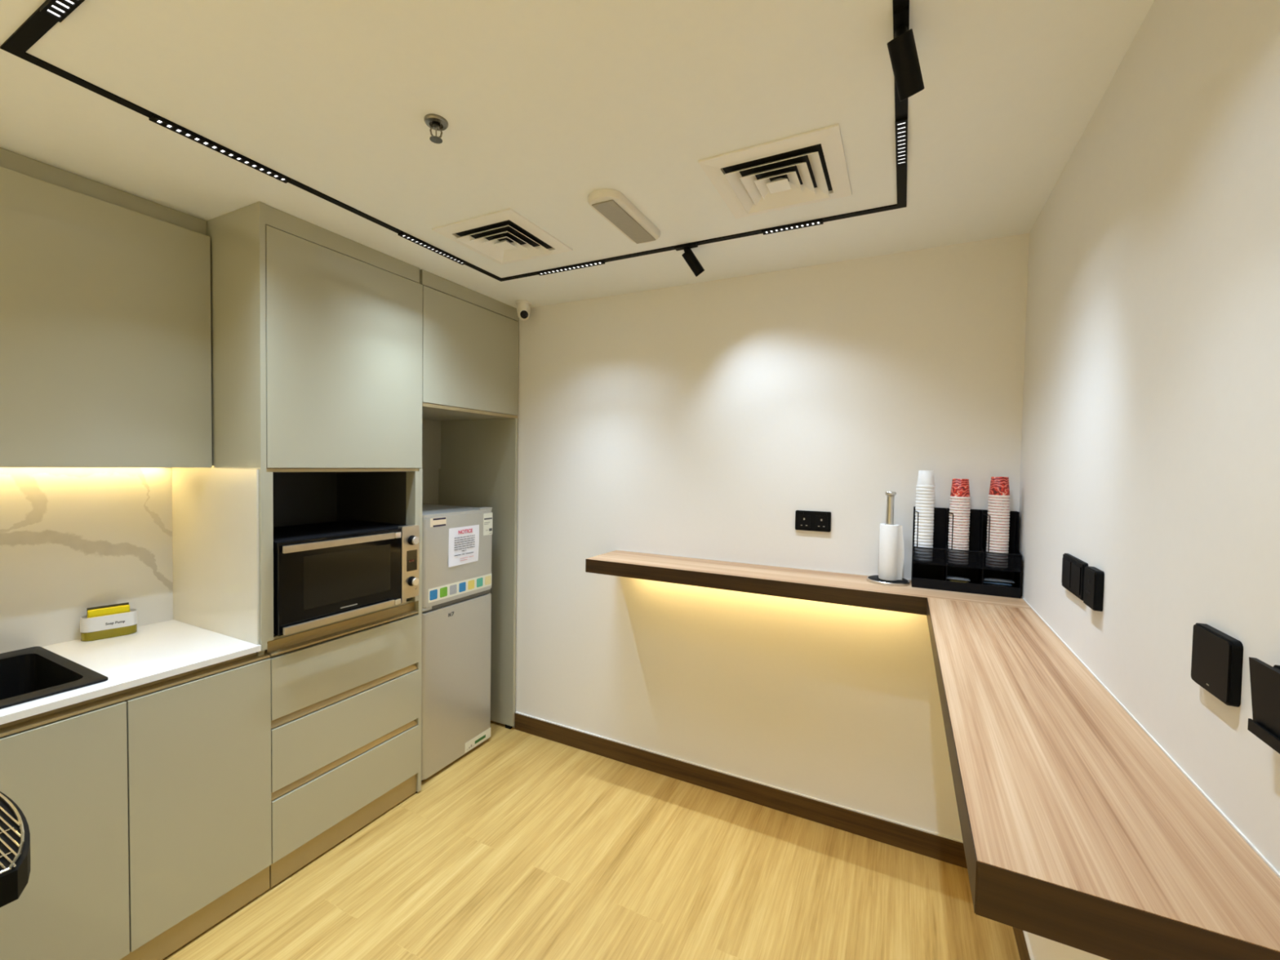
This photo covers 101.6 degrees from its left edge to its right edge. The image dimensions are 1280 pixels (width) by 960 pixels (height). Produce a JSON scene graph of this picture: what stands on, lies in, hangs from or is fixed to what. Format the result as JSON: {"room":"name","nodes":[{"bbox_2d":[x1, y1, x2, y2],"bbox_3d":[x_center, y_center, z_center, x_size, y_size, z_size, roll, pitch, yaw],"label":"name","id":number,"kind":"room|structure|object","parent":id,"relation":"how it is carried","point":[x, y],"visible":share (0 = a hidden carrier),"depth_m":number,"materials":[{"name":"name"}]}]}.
{"room":"office pantry kitchen","nodes":[
{"label":"office pantry kitchen","id":0,"kind":"room"},
{"bbox_2d":[0,0,1154,308],"bbox_3d":[-0.938,-0.941,0.526,3.220,0.080,4.840,2,2,27],"label":"ceiling","id":1,"kind":"structure","parent":0,"point":[546,105],"depth_m":1.29,"materials":[{"name":"paint"}]},
{"bbox_2d":[423,113,448,143],"bbox_3d":[-0.522,-0.895,1.339,0.058,0.047,0.058,2,2,27],"label":"sprinkler","id":2,"kind":"object","parent":1,"relation":"attached to","point":[435,122],"visible":1,"depth_m":1.33,"materials":[{"name":"silver metal"}]},
{"bbox_2d":[0,0,909,281],"bbox_3d":[-0.243,-0.915,1.422,1.735,0.004,1.558,2,2,27],"label":"ceiling track","id":3,"kind":"object","parent":1,"relation":"attached to","point":[37,24],"visible":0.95,"depth_m":1.31,"materials":[{"name":"black metal"}]},
{"bbox_2d":[40,0,84,22],"bbox_3d":[-1.007,-0.908,0.951,0.342,0.006,0.028,2,2,27],"label":"recessed light","id":4,"kind":"object","parent":3,"relation":"attached to","point":[58,10],"visible":1,"depth_m":1.01,"materials":[{"name":"black metal"}]},
{"bbox_2d":[148,115,291,183],"bbox_3d":[-1.170,-0.927,1.479,0.028,0.006,0.332,2,2,27],"label":"recessed light","id":5,"kind":"object","parent":3,"relation":"attached to","point":[154,118],"visible":1,"depth_m":1.46,"materials":[{"name":"black metal"}]},
{"bbox_2d":[397,232,466,265],"bbox_3d":[-0.839,-0.941,2.136,0.028,0.006,0.327,2,2,27],"label":"recessed light","id":6,"kind":"object","parent":3,"relation":"attached to","point":[406,236],"visible":1,"depth_m":2.12,"materials":[{"name":"black metal"}]},
{"bbox_2d":[536,260,604,275],"bbox_3d":[-0.311,-0.937,2.313,0.345,0.006,0.028,2,2,27],"label":"recessed light","id":7,"kind":"object","parent":3,"relation":"attached to","point":[599,262],"visible":1,"depth_m":2.30,"materials":[{"name":"black metal"}]},
{"bbox_2d":[674,243,704,276],"bbox_3d":[0.202,-0.871,2.091,0.105,0.108,0.087,2,2,27],"label":"track spotlight","id":8,"kind":"object","parent":3,"relation":"attached to","point":[688,255],"visible":1,"depth_m":2.07,"materials":[{"name":"black metal"}]},
{"bbox_2d":[761,218,823,235],"bbox_3d":[0.547,-0.910,1.882,0.212,0.006,0.028,2,2,27],"label":"recessed light","id":9,"kind":"object","parent":3,"relation":"attached to","point":[817,222],"visible":1,"depth_m":1.88,"materials":[{"name":"black metal"}]},
{"bbox_2d":[895,116,907,167],"bbox_3d":[0.695,-0.893,1.388,0.028,0.006,0.217,2,2,27],"label":"recessed light","id":10,"kind":"object","parent":3,"relation":"attached to","point":[901,125],"visible":1,"depth_m":1.37,"materials":[{"name":"black metal"}]},
{"bbox_2d":[887,6,924,101],"bbox_3d":[0.520,-0.823,1.023,0.060,0.130,0.101,2,2,36],"label":"track spotlight","id":11,"kind":"object","parent":3,"relation":"hanging from","point":[902,50],"visible":1,"depth_m":1.01,"materials":[{"name":"black metal"}]},
{"bbox_2d":[431,208,573,265],"bbox_3d":[-0.526,-0.926,2.039,0.377,0.026,0.377,2,2,27],"label":"ceiling vent","id":12,"kind":"object","parent":1,"relation":"in","point":[504,237],"visible":1,"depth_m":2.00,"materials":[{"name":"metal"}]},
{"bbox_2d":[515,299,531,320],"bbox_3d":[-0.634,-0.917,2.842,0.086,0.096,0.086,2,2,27],"label":"dome camera","id":13,"kind":"object","parent":1,"relation":"attached to","point":[523,308],"visible":1,"depth_m":2.81,"materials":[{"name":"white plastic"}]},
{"bbox_2d":[588,188,660,244],"bbox_3d":[-0.049,-0.912,1.830,0.120,0.026,0.382,2,2,27],"label":"recessed light","id":14,"kind":"object","parent":1,"relation":"in","point":[612,205],"visible":1,"depth_m":1.78,"materials":[{"name":"white plastic"}]},
{"bbox_2d":[697,123,852,218],"bbox_3d":[0.419,-0.897,1.573,0.377,0.026,0.377,2,2,27],"label":"ceiling vent","id":15,"kind":"object","parent":1,"relation":"in","point":[804,168],"visible":1,"depth_m":1.53,"materials":[{"name":"metal"}]},
{"bbox_2d":[162,720,1020,959],"bbox_3d":[-0.980,1.545,0.600,3.220,0.060,4.840,2,2,27],"label":"floor","id":16,"kind":"structure","parent":0,"point":[525,846],"depth_m":1.93,"materials":[{"name":"brown wood"}]},
{"bbox_2d":[0,649,271,959],"bbox_3d":[-1.755,1.030,1.652,0.618,0.879,0.762,2,2,27],"label":"base cabinet","id":17,"kind":"object","parent":16,"relation":"on","point":[146,808],"visible":0.94,"depth_m":1.54,"materials":[{"name":"laminate"}]},
{"bbox_2d":[0,619,261,724],"bbox_3d":[-1.759,0.581,1.616,0.618,0.020,0.750,2,2,27],"label":"countertop","id":18,"kind":"structure","parent":17,"relation":"on","point":[158,651],"depth_m":1.70,"materials":[{"name":"stone"}]},
{"bbox_2d":[0,646,108,709],"bbox_3d":[-1.852,0.663,1.477,0.540,0.197,0.348,2,2,27],"label":"sink","id":19,"kind":"object","parent":18,"relation":"in","point":[34,673],"visible":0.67,"depth_m":1.63,"materials":[{"name":"black"}]},
{"bbox_2d":[0,654,83,700],"bbox_3d":[-1.839,0.666,1.470,0.414,0.193,0.286,2,2,27],"label":"basin","id":20,"kind":"object","parent":19,"relation":"in","point":[20,675],"depth_m":1.64,"materials":[{"name":"black"}]},
{"bbox_2d":[80,608,137,641],"bbox_3d":[-1.906,0.520,1.877,0.062,0.082,0.144,2,2,40],"label":"soap caddy","id":21,"kind":"object","parent":18,"relation":"on","point":[93,628],"visible":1,"depth_m":1.85,"materials":[{"name":"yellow plastic"}]},
{"bbox_2d":[86,602,130,617],"bbox_3d":[-1.903,0.475,1.872,0.036,0.047,0.107,2,2,40],"label":"sponge","id":22,"kind":"object","parent":21,"relation":"in","point":[102,611],"visible":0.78,"depth_m":1.86,"materials":[{"name":"yellow"}]},
{"bbox_2d":[0,467,259,653],"bbox_3d":[-1.759,0.264,1.609,0.607,0.614,0.752,2,2,27],"label":"backsplash","id":23,"kind":"structure","parent":18,"relation":"on","point":[181,544],"depth_m":1.87,"materials":[{"name":"stone"}]},
{"bbox_2d":[206,201,422,894],"bbox_3d":[-1.432,0.249,2.245,0.619,2.416,0.676,2,2,27],"label":"tall cabinet","id":24,"kind":"object","parent":16,"relation":"on","point":[317,331],"visible":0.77,"depth_m":2.02,"materials":[{"name":"laminate"}]},
{"bbox_2d":[273,600,413,639],"bbox_3d":[-1.425,0.556,2.248,0.530,0.010,0.640,2,2,27],"label":"niche shelf","id":25,"kind":"object","parent":24,"relation":"attached to","point":[409,603],"depth_m":2.11,"materials":[{"name":"laminate"}]},
{"bbox_2d":[273,520,419,635],"bbox_3d":[-1.325,0.379,2.201,0.480,0.351,0.597,2,2,27],"label":"microwave","id":26,"kind":"object","parent":24,"relation":"on","point":[324,573],"visible":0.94,"depth_m":2.06,"materials":[{"name":"black metal"}]},
{"bbox_2d":[421,503,492,781],"bbox_3d":[-1.156,0.796,2.798,0.530,1.298,0.476,2,2,27],"label":"refrigerator","id":27,"kind":"object","parent":16,"relation":"on","point":[456,600],"visible":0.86,"depth_m":2.65,"materials":[{"name":"silver metal"}]},
{"bbox_2d":[448,524,479,567],"bbox_3d":[-0.902,0.335,2.683,0.005,0.192,0.212,2,2,27],"label":"paper notice","id":28,"kind":"object","parent":27,"relation":"attached to","point":[464,541],"visible":1,"depth_m":2.68,"materials":[{"name":"white"}]},
{"bbox_2d":[484,517,492,533],"bbox_3d":[-0.825,0.249,2.837,0.001,0.086,0.060,2,2,27],"label":"print","id":29,"kind":"object","parent":27,"relation":"attached to","point":[487,521],"depth_m":2.84},
{"bbox_2d":[419,269,519,728],"bbox_3d":[-1.130,0.236,2.846,0.619,2.416,0.671,2,2,27],"label":"cabinet","id":30,"kind":"object","parent":16,"relation":"on","point":[471,338],"visible":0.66,"depth_m":2.99,"materials":[{"name":"laminate"}]},
{"bbox_3d":[-1.315,1.062,0.493,1.110,0.900,0.645,2,2,27],"label":"countertop","id":31,"kind":"structure","parent":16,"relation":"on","visible":0},
{"bbox_2d":[0,791,30,907],"bbox_3d":[-1.045,0.416,0.492,0.407,0.400,0.592,2,2,27],"label":"coffee machine","id":32,"kind":"object","parent":31,"relation":"on","point":[15,833],"visible":1,"depth_m":0.66,"materials":[{"name":"black plastic"}]},
{"bbox_2d":[490,233,1029,839],"bbox_3d":[0.102,0.261,2.671,3.220,2.418,0.120,2,2,27],"label":"wall","id":33,"kind":"structure","parent":0,"point":[697,420],"depth_m":2.37,"materials":[{"name":"paint"}]},
{"bbox_2d":[514,711,967,868],"bbox_3d":[0.329,1.432,2.507,2.360,0.093,0.013,2,2,27],"label":"baseboard","id":34,"kind":"structure","parent":33,"relation":"attached to","point":[948,851],"depth_m":2.39,"materials":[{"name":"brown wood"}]},
{"bbox_2d":[616,549,911,580],"bbox_3d":[0.640,0.388,2.334,1.710,0.003,0.002,2,2,27],"label":"trim","id":35,"kind":"structure","parent":33,"relation":"attached to","point":[616,549],"depth_m":2.39,"materials":[{"name":"white plastic"}]},
{"bbox_2d":[795,510,831,532],"bbox_3d":[0.750,0.178,2.267,0.148,0.086,0.014,2,2,27],"label":"outlet","id":36,"kind":"object","parent":33,"relation":"attached to","point":[815,521],"visible":1,"depth_m":2.26,"materials":[{"name":"black plastic"}]},
{"bbox_2d":[585,550,1279,959],"bbox_3d":[0.264,0.441,1.593,1.711,0.071,1.665,2,2,27],"label":"countertop","id":37,"kind":"structure","parent":33,"relation":"attached to","point":[1078,830],"depth_m":0.72,"materials":[{"name":"brown wood"}]},
{"bbox_2d":[866,491,909,586],"bbox_3d":[0.983,0.225,2.061,0.153,0.357,0.153,2,2,27],"label":"paper towel holder","id":38,"kind":"object","parent":37,"relation":"on","point":[890,495],"visible":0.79,"depth_m":2.04,"materials":[{"name":"metal"}]},
{"bbox_2d":[878,523,904,580],"bbox_3d":[0.984,0.283,2.059,0.069,0.216,0.077,0,2,-21],"label":"paper towel roll","id":39,"kind":"object","parent":38,"relation":"on","point":[891,550],"visible":0.97,"depth_m":2.04,"materials":[{"name":"paper"}]},
{"bbox_2d":[911,506,1022,598],"bbox_3d":[1.212,0.261,1.955,0.339,0.298,0.136,2,2,27],"label":"organizer","id":40,"kind":"object","parent":37,"relation":"on","point":[931,566],"visible":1,"depth_m":1.95,"materials":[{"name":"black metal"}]},
{"bbox_2d":[947,537,968,542],"bbox_3d":[1.198,0.192,1.963,0.068,0.075,0.068,0,2,-31],"label":"paper cup","id":41,"kind":"object","parent":40,"relation":"in","point":[948,539],"visible":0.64,"depth_m":1.94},
{"bbox_2d":[947,534,968,539],"bbox_3d":[1.198,0.181,1.963,0.068,0.075,0.068,1,2,15],"label":"paper cup","id":42,"kind":"object","parent":41,"relation":"in","point":[948,535],"visible":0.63,"depth_m":1.94,"materials":[{"name":"paper"}]},
{"bbox_2d":[948,515,969,519],"bbox_3d":[1.199,0.107,1.961,0.068,0.075,0.068,1,2,11],"label":"paper cup","id":43,"kind":"object","parent":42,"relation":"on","point":[949,516],"visible":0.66,"depth_m":1.94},
{"bbox_2d":[949,510,970,513],"bbox_3d":[1.200,0.086,1.960,0.068,0.075,0.068,2,2,31],"label":"paper cup","id":44,"kind":"object","parent":43,"relation":"on","point":[950,511],"visible":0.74,"depth_m":1.94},
{"bbox_2d":[949,506,970,511],"bbox_3d":[1.200,0.075,1.959,0.068,0.075,0.068,1,2,12],"label":"paper cup","id":45,"kind":"object","parent":44,"relation":"on","point":[950,508],"visible":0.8,"depth_m":1.93,"materials":[{"name":"paper"}]},
{"bbox_2d":[949,504,970,507],"bbox_3d":[1.200,0.065,1.959,0.068,0.075,0.068,0,2,-19],"label":"paper cup","id":46,"kind":"object","parent":45,"relation":"on","point":[950,505],"visible":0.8,"depth_m":1.94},
{"bbox_2d":[949,501,970,505],"bbox_3d":[1.201,0.054,1.959,0.068,0.075,0.068,0,2,-19],"label":"paper cup","id":47,"kind":"object","parent":46,"relation":"on","point":[950,502],"visible":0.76,"depth_m":1.93,"materials":[{"name":"paper"}]},
{"bbox_2d":[949,498,970,502],"bbox_3d":[1.200,0.044,1.958,0.068,0.075,0.068,1,2,-5],"label":"paper cup","id":48,"kind":"object","parent":47,"relation":"on","point":[950,500],"visible":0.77,"depth_m":1.94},
{"bbox_2d":[949,478,970,499],"bbox_3d":[1.201,0.033,1.958,0.068,0.075,0.068,0,2,-15],"label":"paper cup","id":49,"kind":"object","parent":48,"relation":"in","point":[960,489],"visible":1,"depth_m":1.94,"materials":[{"name":"paper"}]},
{"bbox_3d":[1.094,0.278,2.017,0.064,0.066,0.064,1,2,11],"label":"foam cup","id":50,"kind":"object","parent":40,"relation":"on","visible":0},
{"bbox_3d":[1.094,0.254,2.017,0.064,0.066,0.064,-1,2,-43],"label":"foam cup","id":51,"kind":"object","parent":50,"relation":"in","visible":0},
{"label":"foam cup","id":52,"kind":"object","parent":51,"relation":"on","visible":0},
{"bbox_2d":[914,544,933,547],"bbox_3d":[1.095,0.229,2.016,0.064,0.066,0.064,1,2,11],"label":"foam cup","id":53,"kind":"object","parent":52,"relation":"on","point":[914,544],"visible":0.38,"depth_m":1.99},
{"bbox_2d":[914,541,933,546],"bbox_3d":[1.095,0.217,2.015,0.064,0.066,0.064,2,2,39],"label":"foam cup","id":54,"kind":"object","parent":53,"relation":"on","point":[915,542],"visible":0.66,"depth_m":1.99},
{"bbox_2d":[914,537,933,542],"bbox_3d":[1.095,0.205,2.015,0.064,0.066,0.064,2,2,21],"label":"foam cup","id":55,"kind":"object","parent":54,"relation":"on","point":[915,539],"visible":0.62,"depth_m":1.99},
{"bbox_2d":[914,534,933,539],"bbox_3d":[1.095,0.193,2.015,0.064,0.066,0.064,0,2,-23],"label":"foam cup","id":56,"kind":"object","parent":55,"relation":"on","point":[915,535],"visible":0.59,"depth_m":1.99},
{"bbox_2d":[914,532,933,536],"bbox_3d":[1.095,0.180,2.014,0.064,0.066,0.064,2,2,26],"label":"foam cup","id":57,"kind":"object","parent":56,"relation":"on","point":[915,533],"visible":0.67,"depth_m":1.99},
{"bbox_2d":[915,528,933,533],"bbox_3d":[1.096,0.168,2.014,0.064,0.066,0.064,2,2,39],"label":"foam cup","id":58,"kind":"object","parent":57,"relation":"on","point":[916,530],"visible":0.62,"depth_m":1.99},
{"bbox_2d":[915,525,933,529],"bbox_3d":[1.097,0.156,2.014,0.064,0.066,0.064,1,2,13],"label":"foam cup","id":59,"kind":"object","parent":58,"relation":"on","point":[916,526],"visible":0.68,"depth_m":1.99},
{"bbox_2d":[915,522,933,526],"bbox_3d":[1.097,0.144,2.013,0.064,0.066,0.064,0,2,-37],"label":"foam cup","id":60,"kind":"object","parent":59,"relation":"on","point":[916,523],"visible":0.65,"depth_m":1.99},
{"bbox_2d":[915,519,933,523],"bbox_3d":[1.096,0.132,2.013,0.064,0.066,0.064,-1,2,-42],"label":"foam cup","id":61,"kind":"object","parent":60,"relation":"on","point":[916,520],"visible":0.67,"depth_m":1.99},
{"bbox_2d":[915,512,933,517],"bbox_3d":[1.097,0.107,2.012,0.064,0.066,0.064,0,2,-26],"label":"foam cup","id":62,"kind":"object","parent":61,"relation":"on","point":[916,513],"visible":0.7,"depth_m":1.99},
{"bbox_2d":[915,510,933,514],"bbox_3d":[1.097,0.095,2.012,0.064,0.066,0.064,1,2,-10],"label":"foam cup","id":63,"kind":"object","parent":62,"relation":"on","point":[918,511],"visible":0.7,"depth_m":1.99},
{"bbox_2d":[915,506,933,511],"bbox_3d":[1.097,0.083,2.012,0.064,0.066,0.064,1,2,-5],"label":"foam cup","id":64,"kind":"object","parent":63,"relation":"on","point":[916,508],"visible":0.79,"depth_m":1.99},
{"bbox_2d":[915,503,933,507],"bbox_3d":[1.097,0.071,2.011,0.064,0.066,0.064,2,2,34],"label":"foam cup","id":65,"kind":"object","parent":64,"relation":"on","point":[916,504],"visible":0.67,"depth_m":1.99,"materials":[{"name":"plastic"}]},
{"bbox_2d":[915,500,934,504],"bbox_3d":[1.097,0.058,2.011,0.064,0.066,0.064,3,2,43],"label":"foam cup","id":66,"kind":"object","parent":65,"relation":"on","point":[917,501],"visible":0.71,"depth_m":1.99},
{"bbox_2d":[915,497,934,501],"bbox_3d":[1.098,0.046,2.011,0.064,0.066,0.064,2,2,18],"label":"foam cup","id":67,"kind":"object","parent":66,"relation":"on","point":[917,498],"visible":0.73,"depth_m":1.99,"materials":[{"name":"plastic"}]},
{"bbox_2d":[915,493,934,497],"bbox_3d":[1.098,0.034,2.010,0.064,0.066,0.064,2,2,20],"label":"foam cup","id":68,"kind":"object","parent":67,"relation":"on","point":[917,495],"visible":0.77,"depth_m":1.99,"materials":[{"name":"plastic"}]},
{"bbox_2d":[915,490,934,494],"bbox_3d":[1.098,0.022,2.009,0.064,0.066,0.064,1,2,-1],"label":"foam cup","id":69,"kind":"object","parent":68,"relation":"in","point":[917,491],"visible":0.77,"depth_m":1.99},
{"bbox_2d":[915,487,934,491],"bbox_3d":[1.098,0.010,2.009,0.064,0.066,0.064,0,2,-38],"label":"foam cup","id":70,"kind":"object","parent":69,"relation":"on","point":[917,488],"visible":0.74,"depth_m":1.98,"materials":[{"name":"plastic"}]},
{"bbox_2d":[915,471,934,488],"bbox_3d":[1.099,-0.003,2.009,0.064,0.066,0.064,2,2,25],"label":"foam cup","id":71,"kind":"object","parent":70,"relation":"in","point":[925,478],"visible":1,"depth_m":1.99,"materials":[{"name":"plastic"}]},
{"bbox_3d":[1.306,0.280,1.911,0.068,0.075,0.068,2,2,18],"label":"paper cup","id":72,"kind":"object","parent":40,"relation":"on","visible":0},
{"bbox_3d":[1.306,0.248,1.910,0.068,0.075,0.068,-1,2,-42],"label":"paper cup","id":73,"kind":"object","parent":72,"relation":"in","visible":0},
{"bbox_3d":[1.306,0.238,1.910,0.068,0.075,0.068,0,2,-27],"label":"paper cup","id":74,"kind":"object","parent":73,"relation":"in","visible":0},
{"bbox_2d":[986,549,1008,553],"bbox_3d":[1.306,0.227,1.909,0.068,0.075,0.068,1,2,10],"label":"paper cup","id":75,"kind":"object","parent":74,"relation":"in","point":[990,550],"visible":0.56,"depth_m":1.88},
{"bbox_2d":[986,546,1008,551],"bbox_3d":[1.307,0.216,1.909,0.068,0.075,0.068,2,2,40],"label":"paper cup","id":76,"kind":"object","parent":75,"relation":"on","point":[990,548],"visible":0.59,"depth_m":1.88,"materials":[{"name":"paper"}]},
{"bbox_2d":[986,542,1008,547],"bbox_3d":[1.307,0.206,1.909,0.068,0.075,0.068,1,2,10],"label":"paper cup","id":77,"kind":"object","parent":76,"relation":"in","point":[987,544],"visible":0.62,"depth_m":1.88,"materials":[{"name":"paper"}]},
{"bbox_2d":[986,540,1008,545],"bbox_3d":[1.307,0.195,1.908,0.068,0.075,0.068,2,2,31],"label":"paper cup","id":78,"kind":"object","parent":77,"relation":"in","point":[987,541],"visible":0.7,"depth_m":1.88,"materials":[{"name":"paper"}]},
{"bbox_2d":[986,537,1008,542],"bbox_3d":[1.308,0.185,1.908,0.068,0.075,0.068,1,2,-7],"label":"paper cup","id":79,"kind":"object","parent":78,"relation":"on","point":[990,539],"visible":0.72,"depth_m":1.88,"materials":[{"name":"paper"}]},
{"bbox_2d":[986,534,1008,539],"bbox_3d":[1.308,0.174,1.907,0.068,0.075,0.068,2,2,35],"label":"paper cup","id":80,"kind":"object","parent":79,"relation":"on","point":[990,536],"visible":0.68,"depth_m":1.88,"materials":[{"name":"paper"}]},
{"bbox_2d":[986,531,1008,536],"bbox_3d":[1.308,0.164,1.907,0.068,0.075,0.068,1,2,16],"label":"paper cup","id":81,"kind":"object","parent":80,"relation":"in","point":[991,533],"visible":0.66,"depth_m":1.88,"materials":[{"name":"paper"}]},
{"bbox_2d":[986,528,1008,533],"bbox_3d":[1.308,0.153,1.907,0.068,0.075,0.068,-1,2,-41],"label":"paper cup","id":82,"kind":"object","parent":81,"relation":"in","point":[991,531],"visible":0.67,"depth_m":1.88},
{"bbox_2d":[986,525,1008,530],"bbox_3d":[1.308,0.142,1.907,0.068,0.075,0.068,2,2,38],"label":"paper cup","id":83,"kind":"object","parent":82,"relation":"in","point":[991,527],"visible":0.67,"depth_m":1.88,"materials":[{"name":"paper"}]},
{"bbox_2d":[986,523,1009,527],"bbox_3d":[1.308,0.132,1.906,0.068,0.075,0.068,1,2,16],"label":"paper cup","id":84,"kind":"object","parent":83,"relation":"on","point":[991,524],"visible":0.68,"depth_m":1.88,"materials":[{"name":"paper"}]},
{"bbox_2d":[986,520,1009,524],"bbox_3d":[1.308,0.121,1.906,0.068,0.075,0.068,0,2,-35],"label":"paper cup","id":85,"kind":"object","parent":84,"relation":"on","point":[988,521],"visible":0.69,"depth_m":1.88,"materials":[{"name":"paper"}]},
{"bbox_2d":[986,517,1009,521],"bbox_3d":[1.309,0.111,1.906,0.068,0.075,0.068,0,2,-22],"label":"paper cup","id":86,"kind":"object","parent":85,"relation":"on","point":[988,518],"visible":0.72,"depth_m":1.88,"materials":[{"name":"paper"}]},
{"bbox_2d":[987,514,1009,518],"bbox_3d":[1.309,0.100,1.905,0.068,0.075,0.068,0,2,-31],"label":"paper cup","id":87,"kind":"object","parent":86,"relation":"on","point":[991,516],"visible":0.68,"depth_m":1.88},
{"bbox_2d":[987,511,1009,515],"bbox_3d":[1.309,0.089,1.905,0.068,0.075,0.068,2,2,38],"label":"paper cup","id":88,"kind":"object","parent":87,"relation":"on","point":[988,513],"visible":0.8,"depth_m":1.88,"materials":[{"name":"paper"}]},
{"bbox_2d":[987,508,1009,512],"bbox_3d":[1.309,0.079,1.905,0.068,0.075,0.068,1,2,12],"label":"paper cup","id":89,"kind":"object","parent":88,"relation":"on","point":[988,509],"visible":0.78,"depth_m":1.88,"materials":[{"name":"paper"}]},
{"bbox_2d":[987,506,1009,509],"bbox_3d":[1.309,0.068,1.904,0.068,0.075,0.068,1,2,7],"label":"paper cup","id":90,"kind":"object","parent":89,"relation":"on","point":[988,507],"visible":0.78,"depth_m":1.88,"materials":[{"name":"paper"}]},
{"bbox_2d":[987,502,1009,506],"bbox_3d":[1.309,0.058,1.904,0.068,0.075,0.068,0,2,-39],"label":"paper cup","id":91,"kind":"object","parent":90,"relation":"on","point":[988,504],"visible":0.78,"depth_m":1.88,"materials":[{"name":"paper"}]},
{"bbox_2d":[987,499,1010,503],"bbox_3d":[1.309,0.047,1.903,0.068,0.075,0.068,2,2,39],"label":"paper cup","id":92,"kind":"object","parent":91,"relation":"in","point":[988,500],"visible":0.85,"depth_m":1.88,"materials":[{"name":"paper"}]},
{"bbox_2d":[987,497,1010,501],"bbox_3d":[1.310,0.036,1.903,0.068,0.075,0.068,1,2,-6],"label":"paper cup","id":93,"kind":"object","parent":92,"relation":"on","point":[988,498],"visible":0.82,"depth_m":1.88,"materials":[{"name":"paper"}]},
{"bbox_2d":[987,476,1010,497],"bbox_3d":[1.310,0.026,1.903,0.068,0.075,0.068,2,2,26],"label":"paper cup","id":94,"kind":"object","parent":93,"relation":"on","point":[999,486],"visible":1,"depth_m":1.88,"materials":[{"name":"paper"}]},
{"bbox_3d":[1.295,0.404,1.884,0.092,0.010,0.055,2,2,26],"label":"sachet","id":95,"kind":"object","parent":40,"relation":"in","visible":0},
{"bbox_3d":[1.294,0.393,1.886,0.088,0.010,0.050,2,2,28],"label":"sachet","id":96,"kind":"object","parent":95,"relation":"on","visible":0},
{"bbox_2d":[982,582,1011,586],"bbox_3d":[1.291,0.382,1.889,0.086,0.010,0.048,2,2,24],"label":"sachet","id":97,"kind":"object","parent":96,"relation":"on","point":[988,584],"visible":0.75,"depth_m":1.88,"materials":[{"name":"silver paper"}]},
{"bbox_2d":[982,579,1011,585],"bbox_3d":[1.290,0.371,1.888,0.084,0.009,0.050,2,2,30],"label":"sachet","id":98,"kind":"object","parent":97,"relation":"on","point":[984,581],"visible":0.88,"depth_m":1.88,"materials":[{"name":"plastic"}]},
{"bbox_2d":[982,577,1014,582],"bbox_3d":[1.293,0.361,1.886,0.090,0.009,0.050,2,2,25],"label":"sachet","id":99,"kind":"object","parent":98,"relation":"on","point":[997,580],"visible":0.97,"depth_m":1.88,"materials":[{"name":"white paper"}]},
{"bbox_2d":[1017,0,1279,959],"bbox_3d":[0.425,0.351,-0.133,0.120,2.418,4.600,2,2,27],"label":"wall","id":100,"kind":"structure","parent":0,"point":[1150,459],"depth_m":0.85,"materials":[{"name":"paint"}]},
{"bbox_2d":[1012,926,1030,959],"bbox_3d":[0.344,1.510,-0.074,0.013,0.093,4.587,2,2,27],"label":"baseboard","id":101,"kind":"structure","parent":100,"relation":"attached to","point":[1019,934],"depth_m":1.65,"materials":[{"name":"brown wood"}]},
{"bbox_2d":[1022,930,1034,959],"bbox_3d":[0.347,1.461,-0.074,0.009,0.005,4.591,2,2,27],"label":"trim","id":102,"kind":"structure","parent":100,"relation":"attached to","point":[1029,949],"depth_m":1.59,"materials":[{"name":"white plastic"}]},
{"bbox_2d":[1061,553,1088,600],"bbox_3d":[1.069,0.236,1.288,0.012,0.088,0.172,2,2,27],"label":"switch plate","id":103,"kind":"object","parent":100,"relation":"attached to","point":[1073,568],"visible":0.98,"depth_m":1.27,"materials":[{"name":"black plastic"}]},
{"bbox_2d":[1083,566,1104,611],"bbox_3d":[0.996,0.238,1.149,0.016,0.086,0.074,2,2,27],"label":"outlet","id":104,"kind":"object","parent":100,"relation":"attached to","point":[1094,577],"visible":1,"depth_m":1.12,"materials":[{"name":"black plastic"}]},
{"bbox_2d":[1020,595,1279,878],"bbox_3d":[1.028,0.428,1.208,0.002,0.003,1.662,2,2,27],"label":"trim","id":105,"kind":"structure","parent":100,"relation":"attached to","point":[1277,873],"depth_m":0.78,"materials":[{"name":"white plastic"}]},
{"bbox_2d":[1191,622,1243,706],"bbox_3d":[0.775,0.246,0.705,0.012,0.084,0.098,2,2,27],"label":"switch plate","id":106,"kind":"object","parent":100,"relation":"attached to","point":[1217,656],"visible":1,"depth_m":0.69,"materials":[{"name":"black plastic"}]},
{"bbox_2d":[1247,657,1279,754],"bbox_3d":[0.697,0.252,0.561,0.023,0.090,0.098,2,2,27],"label":"wall holder","id":107,"kind":"object","parent":100,"relation":"attached to","point":[1264,678],"visible":1,"depth_m":0.58,"materials":[{"name":"black plastic"}]},
{"bbox_3d":[-2.343,0.263,1.259,0.120,2.418,4.600,2,2,27],"label":"wall","id":108,"kind":"structure","parent":0,"visible":0},
{"bbox_2d":[0,147,212,467],"bbox_3d":[-1.877,-0.496,1.653,0.314,0.908,0.752,2,2,27],"label":"upper cabinet","id":109,"kind":"object","parent":108,"relation":"attached to","point":[105,344],"visible":1,"depth_m":1.65,"materials":[{"name":"laminate"}]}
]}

